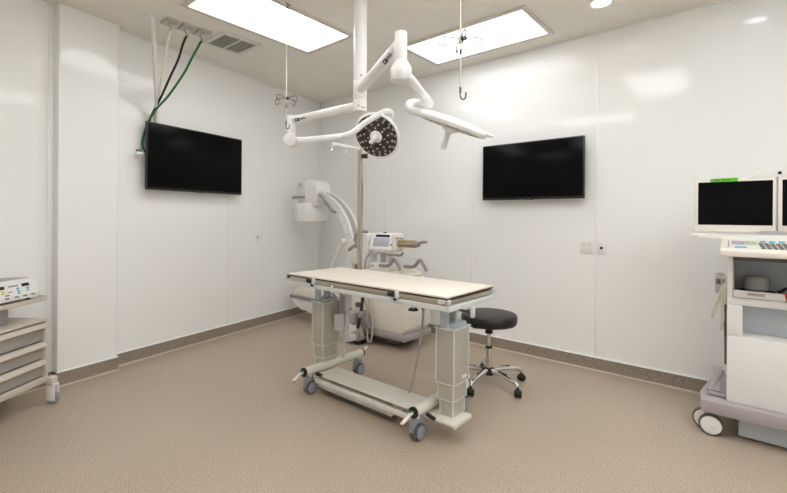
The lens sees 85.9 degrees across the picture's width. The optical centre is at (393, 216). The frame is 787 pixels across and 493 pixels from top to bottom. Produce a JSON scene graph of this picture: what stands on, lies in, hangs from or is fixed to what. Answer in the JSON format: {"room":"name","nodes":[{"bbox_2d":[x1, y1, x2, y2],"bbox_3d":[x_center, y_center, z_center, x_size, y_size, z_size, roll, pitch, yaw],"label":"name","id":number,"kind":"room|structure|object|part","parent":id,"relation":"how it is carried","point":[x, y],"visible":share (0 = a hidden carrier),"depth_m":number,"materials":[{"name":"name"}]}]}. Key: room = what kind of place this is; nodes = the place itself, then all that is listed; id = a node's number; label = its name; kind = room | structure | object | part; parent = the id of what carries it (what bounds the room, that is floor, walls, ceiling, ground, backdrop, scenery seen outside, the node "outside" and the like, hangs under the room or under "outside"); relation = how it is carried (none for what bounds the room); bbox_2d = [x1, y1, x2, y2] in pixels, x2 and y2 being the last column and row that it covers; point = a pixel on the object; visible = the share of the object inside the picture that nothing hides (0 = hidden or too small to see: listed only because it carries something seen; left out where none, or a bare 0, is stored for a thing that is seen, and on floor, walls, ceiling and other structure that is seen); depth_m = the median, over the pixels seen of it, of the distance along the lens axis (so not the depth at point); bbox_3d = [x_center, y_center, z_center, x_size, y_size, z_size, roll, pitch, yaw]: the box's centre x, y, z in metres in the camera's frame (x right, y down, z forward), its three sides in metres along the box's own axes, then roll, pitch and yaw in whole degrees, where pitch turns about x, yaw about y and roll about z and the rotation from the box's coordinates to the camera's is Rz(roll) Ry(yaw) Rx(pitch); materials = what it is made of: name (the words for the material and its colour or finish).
{"room":"operating room","nodes":[
{"label":"operating room","id":0,"kind":"room"},
{"bbox_2d":[52,4,117,371],"bbox_3d":[-2.594,-0.176,3.580,0.090,3.050,0.445,0,0,30],"label":"wall","id":1,"kind":"structure","parent":0,"point":[89,43],"depth_m":3.53,"materials":[{"name":"white paint"}]},
{"bbox_2d":[16,386,45,395],"bbox_3d":[-3.441,1.340,2.149,0.018,0.006,2.870,0,0,30],"label":"trim","id":2,"kind":"structure","parent":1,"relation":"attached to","point":[44,386],"depth_m":3.27,"materials":[{"name":"beige"}]},
{"bbox_2d":[57,3,60,371],"bbox_3d":[-2.663,-0.230,3.367,0.006,2.942,0.012,0,0,40],"label":"trim","id":3,"kind":"structure","parent":1,"relation":"attached to","point":[59,3],"depth_m":3.37,"materials":[{"name":"white metal"}]},
{"bbox_2d":[56,357,117,385],"bbox_3d":[-2.553,1.295,3.551,0.028,0.108,0.459,0,0,30],"label":"baseboard","id":4,"kind":"structure","parent":1,"relation":"attached to","point":[91,370],"depth_m":3.54,"materials":[{"name":"brown plastic"}]},
{"bbox_2d":[56,356,117,372],"bbox_3d":[-2.559,1.238,3.555,0.013,0.009,0.459,0,0,30],"label":"trim","id":5,"kind":"structure","parent":1,"relation":"attached to","point":[115,356],"depth_m":3.54,"materials":[{"name":"white"}]},
{"bbox_2d":[59,369,119,386],"bbox_3d":[-2.542,1.346,3.545,0.018,0.006,0.459,0,0,30],"label":"trim","id":6,"kind":"structure","parent":1,"relation":"attached to","point":[116,369],"depth_m":3.54,"materials":[{"name":"beige"}]},
{"bbox_2d":[116,25,119,355],"bbox_3d":[-2.445,-0.229,3.748,0.007,2.942,0.012,0,0,40],"label":"trim","id":7,"kind":"structure","parent":1,"relation":"attached to","point":[118,25],"depth_m":3.75,"materials":[{"name":"white"}]},
{"bbox_2d":[0,0,319,352],"bbox_3d":[-2.722,-0.177,3.547,0.100,3.050,6.400,0,0,30],"label":"wall","id":8,"kind":"structure","parent":0,"point":[172,245],"depth_m":4.29,"materials":[{"name":"white paint"}]},
{"bbox_2d":[25,372,50,391],"bbox_3d":[-3.452,1.289,2.155,0.028,0.108,2.870,0,0,30],"label":"baseboard","id":9,"kind":"structure","parent":8,"relation":"attached to","point":[49,373],"depth_m":3.33,"materials":[{"name":"brown plastic"}]},
{"bbox_2d":[46,4,54,370],"bbox_3d":[-2.749,-0.177,3.390,0.008,3.050,0.040,0,0,30],"label":"trim","id":10,"kind":"structure","parent":8,"relation":"attached to","point":[51,31],"depth_m":3.39,"materials":[{"name":"white metal"}]},
{"bbox_2d":[134,149,142,157],"bbox_3d":[-2.376,-0.599,3.923,0.125,0.080,0.092,0,0,30],"label":"bracket","id":11,"kind":"object","parent":8,"relation":"attached to","point":[137,152],"visible":1,"depth_m":3.93,"materials":[{"name":"white plastic"}]},
{"bbox_2d":[145,121,241,194],"bbox_3d":[-2.078,-0.576,4.464,0.106,0.648,1.108,0,0,30],"label":"television","id":12,"kind":"object","parent":8,"relation":"attached to","point":[176,158],"visible":1,"depth_m":4.36,"materials":[{"name":"black plastic"}]},
{"bbox_2d":[117,306,296,353],"bbox_3d":[-1.814,1.243,5.046,0.013,0.009,2.885,0,0,30],"label":"trim","id":13,"kind":"structure","parent":8,"relation":"attached to","point":[296,306],"depth_m":4.53,"materials":[{"name":"white"}]},
{"bbox_2d":[117,307,306,364],"bbox_3d":[-1.808,1.301,5.042,0.028,0.108,2.885,0,0,30],"label":"baseboard","id":14,"kind":"structure","parent":8,"relation":"attached to","point":[144,352],"depth_m":4.56,"materials":[{"name":"brown plastic"}]},
{"bbox_2d":[118,312,306,366],"bbox_3d":[-1.797,1.352,5.036,0.018,0.006,2.885,0,0,30],"label":"trim","id":15,"kind":"structure","parent":8,"relation":"attached to","point":[304,312],"depth_m":4.55,"materials":[{"name":"beige"}]},
{"bbox_2d":[120,30,319,103],"bbox_3d":[-1.786,-1.689,5.057,0.012,0.012,2.880,0,0,30],"label":"trim","id":16,"kind":"structure","parent":8,"relation":"attached to","point":[120,30],"depth_m":4.71,"materials":[{"name":"white"}]},
{"bbox_2d":[227,71,229,323],"bbox_3d":[-1.905,-0.225,4.878,0.005,2.942,0.014,0,0,40],"label":"trim","id":17,"kind":"structure","parent":8,"relation":"attached to","point":[229,71],"depth_m":4.88,"materials":[{"name":"white"}]},
{"bbox_2d":[261,83,263,315],"bbox_3d":[-1.652,-0.223,5.322,0.005,2.942,0.014,0,0,40],"label":"trim","id":18,"kind":"structure","parent":8,"relation":"attached to","point":[263,83],"depth_m":5.32,"materials":[{"name":"white"}]},
{"bbox_2d":[319,103,320,269],"bbox_3d":[-1.094,-0.165,6.288,0.018,3.050,0.022,0,0,40],"label":"trim","id":19,"kind":"structure","parent":8,"relation":"attached to","point":[320,103],"depth_m":6.28,"materials":[{"name":"white metal"}]},
{"bbox_2d":[40,0,722,102],"bbox_3d":[-0.777,-1.738,2.007,7.200,0.100,6.420,0,0,40],"label":"ceiling","id":20,"kind":"structure","parent":0,"point":[326,74],"depth_m":3.72,"materials":[{"name":"paint"}]},
{"bbox_2d":[142,11,161,21],"bbox_3d":[-2.035,-1.677,3.570,0.130,0.040,0.110,0,0,40],"label":"outlet","id":21,"kind":"object","parent":20,"relation":"attached to","point":[149,15],"visible":1,"depth_m":3.55,"materials":[{"name":"white plastic"}]},
{"bbox_2d":[150,20,157,122],"bbox_3d":[-2.166,-1.254,3.840,0.046,0.832,0.628,0,0,-26],"label":"gas hose","id":22,"kind":"object","parent":21,"relation":"hanging from","point":[152,22],"visible":0.88,"depth_m":3.76,"materials":[{"name":"white rubber"}]},
{"bbox_2d":[160,16,181,31],"bbox_3d":[-1.933,-1.654,3.672,0.167,0.085,0.124,0,0,40],"label":"outlet","id":23,"kind":"object","parent":20,"relation":"attached to","point":[170,22],"visible":1,"depth_m":3.65,"materials":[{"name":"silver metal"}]},
{"bbox_2d":[153,30,171,121],"bbox_3d":[-2.125,-1.241,3.874,0.035,0.768,0.575,0,0,-42],"label":"gas hose","id":24,"kind":"object","parent":23,"relation":"hanging from","point":[169,32],"visible":0.85,"depth_m":3.82,"materials":[{"name":"beige rubber"}]},
{"bbox_2d":[177,22,197,35],"bbox_3d":[-1.843,-1.653,3.774,0.167,0.085,0.124,0,0,40],"label":"outlet","id":25,"kind":"object","parent":20,"relation":"attached to","point":[188,28],"visible":0.96,"depth_m":3.75,"materials":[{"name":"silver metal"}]},
{"bbox_2d":[150,36,187,121],"bbox_3d":[-2.090,-1.238,3.914,0.578,0.774,0.037,0,0,29],"label":"gas hose","id":26,"kind":"object","parent":25,"relation":"hanging from","point":[185,37],"visible":0.86,"depth_m":3.88,"materials":[{"name":"black plastic"}]},
{"bbox_2d":[192,27,212,40],"bbox_3d":[-1.755,-1.652,3.874,0.167,0.085,0.124,0,0,40],"label":"outlet","id":27,"kind":"object","parent":20,"relation":"attached to","point":[202,33],"visible":0.96,"depth_m":3.85,"materials":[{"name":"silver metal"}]},
{"bbox_2d":[141,41,202,151],"bbox_3d":[-2.061,-1.115,3.956,0.640,1.020,0.065,0,0,11],"label":"gas hose","id":28,"kind":"object","parent":27,"relation":"hanging from","point":[200,42],"visible":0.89,"depth_m":3.97,"materials":[{"name":"green rubber"}]},
{"bbox_2d":[202,31,261,55],"bbox_3d":[-1.578,-1.686,4.129,0.413,0.015,0.407,0,0,40],"label":"ceiling vent","id":29,"kind":"object","parent":20,"relation":"in","point":[225,41],"visible":0.98,"depth_m":4.11,"materials":[{"name":"white metal"}]},
{"bbox_2d":[180,0,353,53],"bbox_3d":[-1.029,-1.683,3.649,0.680,0.014,1.290,0,0,40],"label":"recessed light","id":30,"kind":"object","parent":20,"relation":"in","point":[307,33],"visible":0.95,"depth_m":3.63,"materials":[{"name":"beige plastic"}]},
{"bbox_2d":[275,3,297,128],"bbox_3d":[-0.850,-1.192,3.360,0.161,0.993,0.161,0,0,-20],"label":"hanger","id":31,"kind":"object","parent":20,"relation":"hanging from","point":[286,97],"visible":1,"depth_m":3.36,"materials":[{"name":"silver metal"}]},
{"bbox_3d":[-0.850,-1.169,3.360,0.008,0.898,0.008,0,0,40],"label":"rod","id":32,"kind":"part","parent":31,"relation":"part of","materials":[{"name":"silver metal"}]},
{"bbox_2d":[283,0,492,158],"bbox_3d":[-0.061,-1.064,3.279,1.137,1.236,1.829,0,0,-37],"label":"light","id":33,"kind":"object","parent":20,"relation":"hanging from","point":[378,136],"visible":1,"depth_m":3.01,"materials":[{"name":"white metal"}]},
{"bbox_3d":[-0.647,-0.688,3.697,0.056,0.159,0.494,0,0,44],"label":"spring arm","id":34,"kind":"part","parent":33,"relation":"part of","materials":[{"name":"white metal"}]},
{"bbox_3d":[-0.544,-0.802,3.284,0.753,0.066,0.066,0,0,39],"label":"extension arm","id":35,"kind":"part","parent":33,"relation":"part of","materials":[{"name":"white metal"}]},
{"bbox_3d":[-0.194,-0.754,4.031,0.121,0.142,0.164,0,0,40],"label":"handle","id":36,"kind":"part","parent":33,"relation":"part of","materials":[{"name":"white plastic"}]},
{"bbox_3d":[-0.106,-0.927,2.681,0.066,0.101,0.784,0,0,-21],"label":"extension arm","id":37,"kind":"part","parent":33,"relation":"part of","materials":[{"name":"white metal"}]},
{"bbox_3d":[0.155,-0.766,2.568,0.054,0.066,0.525,0,0,18],"label":"spring arm","id":38,"kind":"part","parent":33,"relation":"part of","materials":[{"name":"white metal"}]},
{"bbox_3d":[0.367,-0.526,2.766,0.127,0.167,0.123,0,0,40],"label":"handle","id":39,"kind":"part","parent":33,"relation":"part of","materials":[{"name":"white plastic"}]},
{"bbox_2d":[438,0,482,99],"bbox_3d":[0.337,-1.131,2.109,0.166,1.098,0.166,0,0,40],"label":"hanger","id":40,"kind":"object","parent":20,"relation":"hanging from","point":[461,38],"visible":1,"depth_m":2.10,"materials":[{"name":"silver metal"}]},
{"bbox_3d":[0.337,-1.108,2.109,0.008,1.003,0.008,0,0,40],"label":"rod","id":41,"kind":"part","parent":40,"relation":"part of","materials":[{"name":"silver metal"}]},
{"bbox_2d":[407,5,553,65],"bbox_3d":[0.756,-1.669,4.001,1.290,0.014,0.660,0,0,40],"label":"recessed light","id":42,"kind":"object","parent":20,"relation":"in","point":[518,25],"visible":0.81,"depth_m":3.91,"materials":[{"name":"white plastic"}]},
{"bbox_2d":[588,0,614,8],"bbox_3d":[1.617,-1.666,3.292,0.194,0.009,0.194,0,0,40],"label":"recessed light","id":43,"kind":"object","parent":20,"relation":"in","point":[593,4],"visible":1,"depth_m":3.31,"materials":[{"name":"white plastic"}]},
{"bbox_2d":[0,313,786,492],"bbox_3d":[-0.800,1.412,2.007,7.200,0.100,6.420,0,0,40],"label":"floor","id":44,"kind":"structure","parent":0,"point":[226,414],"depth_m":2.67,"materials":[{"name":"beige plastic"}]},
{"bbox_2d":[0,295,59,403],"bbox_3d":[-2.676,0.958,2.716,0.486,0.781,0.764,0,0,2],"label":"cart","id":45,"kind":"object","parent":44,"relation":"on","point":[23,341],"visible":0.99,"depth_m":2.88,"materials":[{"name":"beige plastic"}]},
{"bbox_2d":[0,277,39,303],"bbox_3d":[-2.691,0.499,2.782,0.334,0.152,0.480,0,0,2],"label":"electrosurgical unit","id":46,"kind":"object","parent":45,"relation":"on","point":[11,288],"visible":1,"depth_m":2.87,"materials":[{"name":"white plastic"}]},
{"bbox_3d":[-2.699,0.829,2.717,0.358,0.102,0.628,0,0,2],"label":"drawer","id":47,"kind":"part","parent":45,"relation":"part of","materials":[{"name":"grey plastic"}]},
{"bbox_3d":[-2.700,0.961,2.717,0.358,0.093,0.628,0,0,2],"label":"drawer","id":48,"kind":"part","parent":45,"relation":"part of","materials":[{"name":"grey plastic"}]},
{"bbox_3d":[-2.701,1.088,2.717,0.358,0.093,0.628,0,0,2],"label":"drawer","id":49,"kind":"part","parent":45,"relation":"part of","materials":[{"name":"grey metal"}]},
{"bbox_2d":[0,295,46,310],"bbox_3d":[-2.696,0.582,2.723,0.400,0.030,0.732,0,0,2],"label":"shelf","id":50,"kind":"object","parent":45,"relation":"on","point":[13,304],"depth_m":2.87,"materials":[{"name":"beige plastic"}]},
{"bbox_3d":[-2.506,0.771,2.710,0.043,0.035,0.628,0,0,2],"label":"handle","id":51,"kind":"part","parent":45,"relation":"part of","materials":[{"name":"beige plastic"}]},
{"bbox_3d":[-2.507,0.907,2.710,0.043,0.035,0.628,0,0,2],"label":"handle","id":52,"kind":"part","parent":45,"relation":"part of","materials":[{"name":"beige plastic"}]},
{"bbox_3d":[-2.508,1.034,2.710,0.043,0.035,0.628,0,0,2],"label":"handle","id":53,"kind":"part","parent":45,"relation":"part of","materials":[{"name":"beige plastic"}]},
{"bbox_2d":[290,180,430,344],"bbox_3d":[-0.479,0.447,4.963,2.154,1.835,0.642,0,0,40],"label":"machine","id":54,"kind":"object","parent":44,"relation":"on","point":[390,322],"visible":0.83,"depth_m":4.63,"materials":[{"name":"beige plastic"}]},
{"bbox_3d":[-1.234,-0.251,5.452,0.239,0.041,0.067,0,0,34],"label":"detector handle","id":55,"kind":"part","parent":54,"relation":"part of","materials":[{"name":"grey plastic"}]},
{"bbox_3d":[-0.811,-0.166,5.149,0.310,0.252,0.036,0,0,40],"label":"arm handle","id":56,"kind":"part","parent":54,"relation":"part of","materials":[{"name":"grey plastic"}]},
{"bbox_3d":[-0.774,0.448,5.167,0.853,1.569,0.030,0,0,40],"label":"rail","id":57,"kind":"part","parent":54,"relation":"part of","materials":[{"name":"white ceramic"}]},
{"bbox_3d":[-0.768,0.448,5.240,0.898,1.530,0.140,0,0,40],"label":"arm","id":58,"kind":"part","parent":54,"relation":"part of","materials":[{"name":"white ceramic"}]},
{"bbox_3d":[-0.682,0.462,5.000,0.204,0.376,0.042,0,0,28],"label":"steering handle","id":59,"kind":"part","parent":54,"relation":"part of","materials":[{"name":"beige plastic"}]},
{"bbox_3d":[-0.697,0.448,5.258,0.853,1.569,0.030,0,0,40],"label":"rail","id":60,"kind":"part","parent":54,"relation":"part of","materials":[{"name":"white metal"}]},
{"bbox_3d":[-0.448,0.335,4.762,0.143,0.111,0.046,0,0,13],"label":"pivot lever","id":61,"kind":"part","parent":54,"relation":"part of","materials":[{"name":"grey plastic"}]},
{"bbox_3d":[-0.378,1.240,4.479,0.034,0.133,0.045,0,0,-23],"label":"brake lever","id":62,"kind":"part","parent":54,"relation":"part of","materials":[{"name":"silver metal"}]},
{"bbox_3d":[-0.367,0.229,4.724,0.188,0.175,0.051,0,0,27],"label":"pivot handle","id":63,"kind":"part","parent":54,"relation":"part of","materials":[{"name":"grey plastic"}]},
{"bbox_3d":[-0.133,0.276,4.626,0.200,0.092,0.039,0,0,26],"label":"touch panel","id":64,"kind":"part","parent":54,"relation":"part of","materials":[{"name":"grey"}]},
{"bbox_3d":[-0.031,0.488,4.463,0.304,0.130,0.035,0,0,40],"label":"push handle","id":65,"kind":"part","parent":54,"relation":"part of","materials":[{"name":"grey plastic"}]},
{"bbox_3d":[0.004,0.390,4.463,0.260,0.054,0.033,0,0,42],"label":"head handle","id":66,"kind":"part","parent":54,"relation":"part of","materials":[{"name":"grey plastic"}]},
{"bbox_3d":[0.232,0.490,4.372,0.304,0.130,0.035,0,0,40],"label":"push handle","id":67,"kind":"part","parent":54,"relation":"part of","materials":[{"name":"grey plastic"}]},
{"bbox_3d":[0.287,0.278,4.345,0.165,0.078,0.064,0,0,45],"label":"slide handle","id":68,"kind":"part","parent":54,"relation":"part of","materials":[{"name":"grey plastic"}]},
{"bbox_2d":[287,267,494,440],"bbox_3d":[-0.048,0.909,3.118,1.565,0.918,0.838,0,0,40],"label":"table","id":69,"kind":"object","parent":44,"relation":"on","point":[330,314],"visible":1,"depth_m":2.83,"materials":[{"name":"white metal"}]},
{"bbox_3d":[-0.549,0.681,3.445,0.150,0.010,0.200,0,0,40],"label":"plate","id":70,"kind":"part","parent":69,"relation":"part of","materials":[{"name":"white paint"}]},
{"bbox_3d":[-0.551,0.956,3.445,0.136,0.539,0.182,0,0,40],"label":"edge trim","id":71,"kind":"part","parent":69,"relation":"part of","materials":[{"name":"silver metal"}]},
{"bbox_3d":[-0.442,0.845,3.414,0.050,0.135,0.075,0,0,40],"label":"actuator motor","id":72,"kind":"part","parent":69,"relation":"part of","materials":[{"name":"white paint"}]},
{"bbox_3d":[-0.406,1.090,3.507,0.038,0.152,0.020,0,0,40],"label":"actuator rod","id":73,"kind":"part","parent":69,"relation":"part of","materials":[{"name":"white paint"}]},
{"bbox_2d":[329,142,367,269],"bbox_3d":[-0.385,-0.018,3.543,0.095,1.167,0.426,0,0,40],"label":"pole","id":74,"kind":"object","parent":69,"relation":"attached to","point":[361,155],"visible":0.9,"depth_m":3.67,"materials":[{"name":"silver metal"}]},
{"bbox_3d":[-0.089,0.488,3.084,1.424,0.036,0.555,0,0,40],"label":"rail","id":75,"kind":"part","parent":69,"relation":"part of","materials":[{"name":"silver metal"}]},
{"bbox_3d":[-0.086,0.521,3.081,1.514,0.034,0.555,0,0,40],"label":"frame","id":76,"kind":"part","parent":69,"relation":"part of","materials":[{"name":"white paint"}]},
{"bbox_3d":[-0.009,0.490,2.626,0.059,0.053,0.033,0,0,40],"label":"clamp knob","id":77,"kind":"part","parent":69,"relation":"part of","materials":[{"name":"black plastic"}]},
{"bbox_3d":[-0.123,1.235,3.020,1.420,0.042,0.221,0,0,40],"label":"plate","id":78,"kind":"part","parent":69,"relation":"part of","materials":[{"name":"white paint"}]},
{"bbox_3d":[0.119,0.561,2.572,0.068,0.016,0.068,0,0,40],"label":"lock knob","id":79,"kind":"part","parent":69,"relation":"part of","materials":[{"name":"black plastic"}]},
{"bbox_3d":[0.154,0.882,2.832,0.023,0.683,0.238,0,0,-23],"label":"power cord","id":80,"kind":"part","parent":69,"relation":"part of","materials":[{"name":"grey plastic"}]},
{"bbox_3d":[0.371,0.962,2.668,0.136,0.539,0.182,0,0,40],"label":"edge trim","id":81,"kind":"part","parent":69,"relation":"part of","materials":[{"name":"silver metal"}]},
{"bbox_3d":[0.373,0.688,2.668,0.150,0.010,0.200,0,0,40],"label":"plate","id":82,"kind":"part","parent":69,"relation":"part of","materials":[{"name":"white paint"}]},
{"bbox_3d":[0.426,0.573,2.580,0.130,0.029,0.016,0,0,36],"label":"crank rod","id":83,"kind":"part","parent":69,"relation":"part of","materials":[{"name":"grey plastic"}]},
{"bbox_3d":[0.482,0.491,2.610,0.026,0.030,0.585,0,0,40],"label":"rail","id":84,"kind":"part","parent":69,"relation":"part of","materials":[{"name":"silver metal"}]},
{"bbox_2d":[461,308,525,397],"bbox_3d":[0.767,1.078,3.457,0.647,0.591,0.618,0,0,40],"label":"stool","id":85,"kind":"object","parent":44,"relation":"on","point":[490,319],"visible":0.81,"depth_m":3.37,"materials":[{"name":"black leather"}]},
{"bbox_3d":[0.620,1.269,3.544,0.281,0.068,0.042,0,0,22],"label":"leg","id":86,"kind":"part","parent":85,"relation":"part of","materials":[{"name":"silver metal"}]},
{"bbox_3d":[0.671,1.269,3.345,0.042,0.068,0.282,0,0,40],"label":"leg","id":87,"kind":"part","parent":85,"relation":"part of","materials":[{"name":"silver metal"}]},
{"bbox_3d":[0.786,0.830,3.480,0.452,0.094,0.452,0,0,40],"label":"seat","id":88,"kind":"part","parent":85,"relation":"part of","materials":[{"name":"black leather"}]},
{"bbox_3d":[0.879,1.271,3.334,0.042,0.068,0.281,0,0,-34],"label":"leg","id":89,"kind":"part","parent":85,"relation":"part of","materials":[{"name":"silver metal"}]},
{"bbox_3d":[0.952,1.271,3.523,0.281,0.068,0.041,0,0,-14],"label":"leg","id":90,"kind":"part","parent":85,"relation":"part of","materials":[{"name":"silver metal"}]},
{"bbox_2d":[689,169,786,447],"bbox_3d":[2.398,0.540,2.661,0.858,1.689,0.830,0,0,40],"label":"cart","id":91,"kind":"object","parent":44,"relation":"on","point":[753,390],"depth_m":2.64,"materials":[{"name":"grey plastic"}]},
{"bbox_2d":[710,273,726,330],"bbox_3d":[2.103,0.542,2.726,0.093,0.353,0.106,0,0,40],"label":"cable","id":92,"kind":"object","parent":91,"relation":"hanging from","point":[720,279],"visible":0.94,"depth_m":2.69,"materials":[{"name":"grey plastic"}]},
{"bbox_2d":[715,273,723,292],"bbox_3d":[2.111,0.428,2.737,0.045,0.125,0.080,0,0,40],"label":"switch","id":93,"kind":"object","parent":92,"relation":"attached to","point":[719,277],"depth_m":2.71,"materials":[{"name":"grey plastic"}]},
{"bbox_2d":[733,260,734,289],"bbox_3d":[2.222,0.374,2.758,0.006,0.250,0.290,0,0,40],"label":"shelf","id":94,"kind":"object","parent":91,"relation":"attached to","point":[733,260],"depth_m":2.66,"materials":[{"name":"grey plastic"}]},
{"bbox_2d":[694,177,775,232],"bbox_3d":[2.280,-0.076,2.835,0.418,0.351,0.142,0,0,40],"label":"monitor","id":95,"kind":"object","parent":91,"relation":"on","point":[748,204],"depth_m":2.77,"materials":[{"name":"beige plastic"}]},
{"bbox_2d":[689,232,786,239],"bbox_3d":[2.405,0.127,2.689,0.854,0.032,0.361,0,0,36],"label":"shelf","id":96,"kind":"object","parent":91,"relation":"attached to","point":[710,235],"depth_m":2.67,"materials":[{"name":"white plastic"}]},
{"bbox_2d":[738,275,775,292],"bbox_3d":[2.323,0.430,2.705,0.190,0.106,0.190,0,0,40],"label":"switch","id":97,"kind":"object","parent":91,"relation":"on","point":[756,283],"visible":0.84,"depth_m":2.66,"materials":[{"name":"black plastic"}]},
{"bbox_2d":[733,289,785,301],"bbox_3d":[2.418,0.476,2.575,0.537,0.044,0.327,0,0,40],"label":"shelf","id":98,"kind":"object","parent":91,"relation":"attached to","point":[740,295],"depth_m":2.56,"materials":[{"name":"white plastic"}]},
{"bbox_2d":[735,260,786,292],"bbox_3d":[2.522,0.376,2.700,0.540,0.250,0.015,0,0,40],"label":"shelf","id":99,"kind":"object","parent":91,"relation":"attached to","point":[776,272],"depth_m":2.77,"materials":[{"name":"grey plastic"}]},
{"bbox_3d":[2.441,0.642,2.561,0.502,0.188,0.009,0,0,40],"label":"recess panel","id":100,"kind":"part","parent":91,"relation":"part of","materials":[{"name":"grey plastic"}]},
{"bbox_2d":[748,169,786,177],"bbox_3d":[2.493,-0.276,2.606,0.485,0.056,0.060,0,0,40],"label":"hood","id":101,"kind":"object","parent":91,"relation":"attached to","point":[775,173],"depth_m":2.66,"materials":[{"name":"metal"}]},
{"bbox_3d":[2.437,0.458,2.576,0.160,0.050,0.191,0,0,18],"label":"cable coil","id":102,"kind":"part","parent":91,"relation":"part of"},
{"bbox_2d":[777,177,786,230],"bbox_3d":[2.606,-0.073,2.561,0.418,0.351,0.142,0,0,40],"label":"monitor","id":103,"kind":"object","parent":91,"relation":"on","point":[782,181],"depth_m":2.63,"materials":[{"name":"beige plastic"}]},
{"bbox_2d":[320,0,785,379],"bbox_3d":[1.378,-0.147,4.288,6.620,3.050,0.100,0,0,40],"label":"wall","id":104,"kind":"structure","parent":0,"point":[684,98],"depth_m":3.79,"materials":[{"name":"white paint"}]},
{"bbox_2d":[385,88,386,231],"bbox_3d":[-0.101,-0.212,5.465,0.020,2.942,0.003,0,0,40],"label":"trim","id":105,"kind":"structure","parent":104,"relation":"attached to","point":[386,88],"depth_m":5.46,"materials":[{"name":"white metal"}]},
{"bbox_2d":[471,66,473,330],"bbox_3d":[0.868,-0.205,4.650,0.020,2.942,0.003,0,0,40],"label":"trim","id":106,"kind":"structure","parent":104,"relation":"attached to","point":[473,66],"depth_m":4.65,"materials":[{"name":"white"}]},
{"bbox_2d":[321,0,729,103],"bbox_3d":[1.361,-1.666,4.238,6.400,0.012,0.012,0,0,40],"label":"trim","id":107,"kind":"structure","parent":104,"relation":"attached to","point":[723,0],"depth_m":3.99,"materials":[{"name":"white"}]},
{"bbox_2d":[350,308,707,391],"bbox_3d":[1.372,1.324,4.200,6.500,0.108,0.028,0,0,40],"label":"baseboard","id":108,"kind":"structure","parent":104,"relation":"attached to","point":[669,379],"depth_m":3.82,"materials":[{"name":"brown plastic"}]},
{"bbox_2d":[350,307,708,380],"bbox_3d":[1.377,1.267,4.206,6.500,0.009,0.013,0,0,40],"label":"trim","id":109,"kind":"structure","parent":104,"relation":"attached to","point":[350,307],"depth_m":3.81,"materials":[{"name":"white"}]},
{"bbox_2d":[483,135,584,199],"bbox_3d":[1.358,-0.453,4.172,1.015,0.574,0.106,0,0,40],"label":"television","id":110,"kind":"object","parent":104,"relation":"attached to","point":[548,168],"visible":1,"depth_m":4.09,"materials":[{"name":"black plastic"}]},
{"bbox_2d":[430,333,699,393],"bbox_3d":[1.363,1.375,4.190,6.500,0.006,0.018,0,0,40],"label":"trim","id":111,"kind":"structure","parent":104,"relation":"attached to","point":[430,333],"depth_m":3.81,"materials":[{"name":"beige plastic"}]},
{"bbox_2d":[580,240,593,253],"bbox_3d":[1.774,0.275,3.881,0.118,0.115,0.010,0,0,40],"label":"power outlet","id":112,"kind":"object","parent":104,"relation":"attached to","point":[585,246],"visible":1,"depth_m":3.88,"materials":[{"name":"white plastic"}]},
{"bbox_2d":[594,34,598,356],"bbox_3d":[1.839,-0.198,3.833,0.020,2.942,0.003,0,0,40],"label":"trim","id":113,"kind":"structure","parent":104,"relation":"attached to","point":[597,35],"depth_m":3.83,"materials":[{"name":"white"}]},
{"bbox_2d":[597,241,605,254],"bbox_3d":[1.868,0.279,3.799,0.078,0.118,0.013,0,0,40],"label":"outlet","id":114,"kind":"object","parent":104,"relation":"attached to","point":[601,245],"visible":1,"depth_m":3.80,"materials":[{"name":"white plastic"}]},
{"bbox_2d":[785,0,786,168],"bbox_3d":[2.808,-0.191,3.019,0.020,2.942,0.003,0,0,40],"label":"trim","id":115,"kind":"structure","parent":104,"relation":"attached to","point":[786,0],"depth_m":3.02,"materials":[{"name":"white"}]}
]}

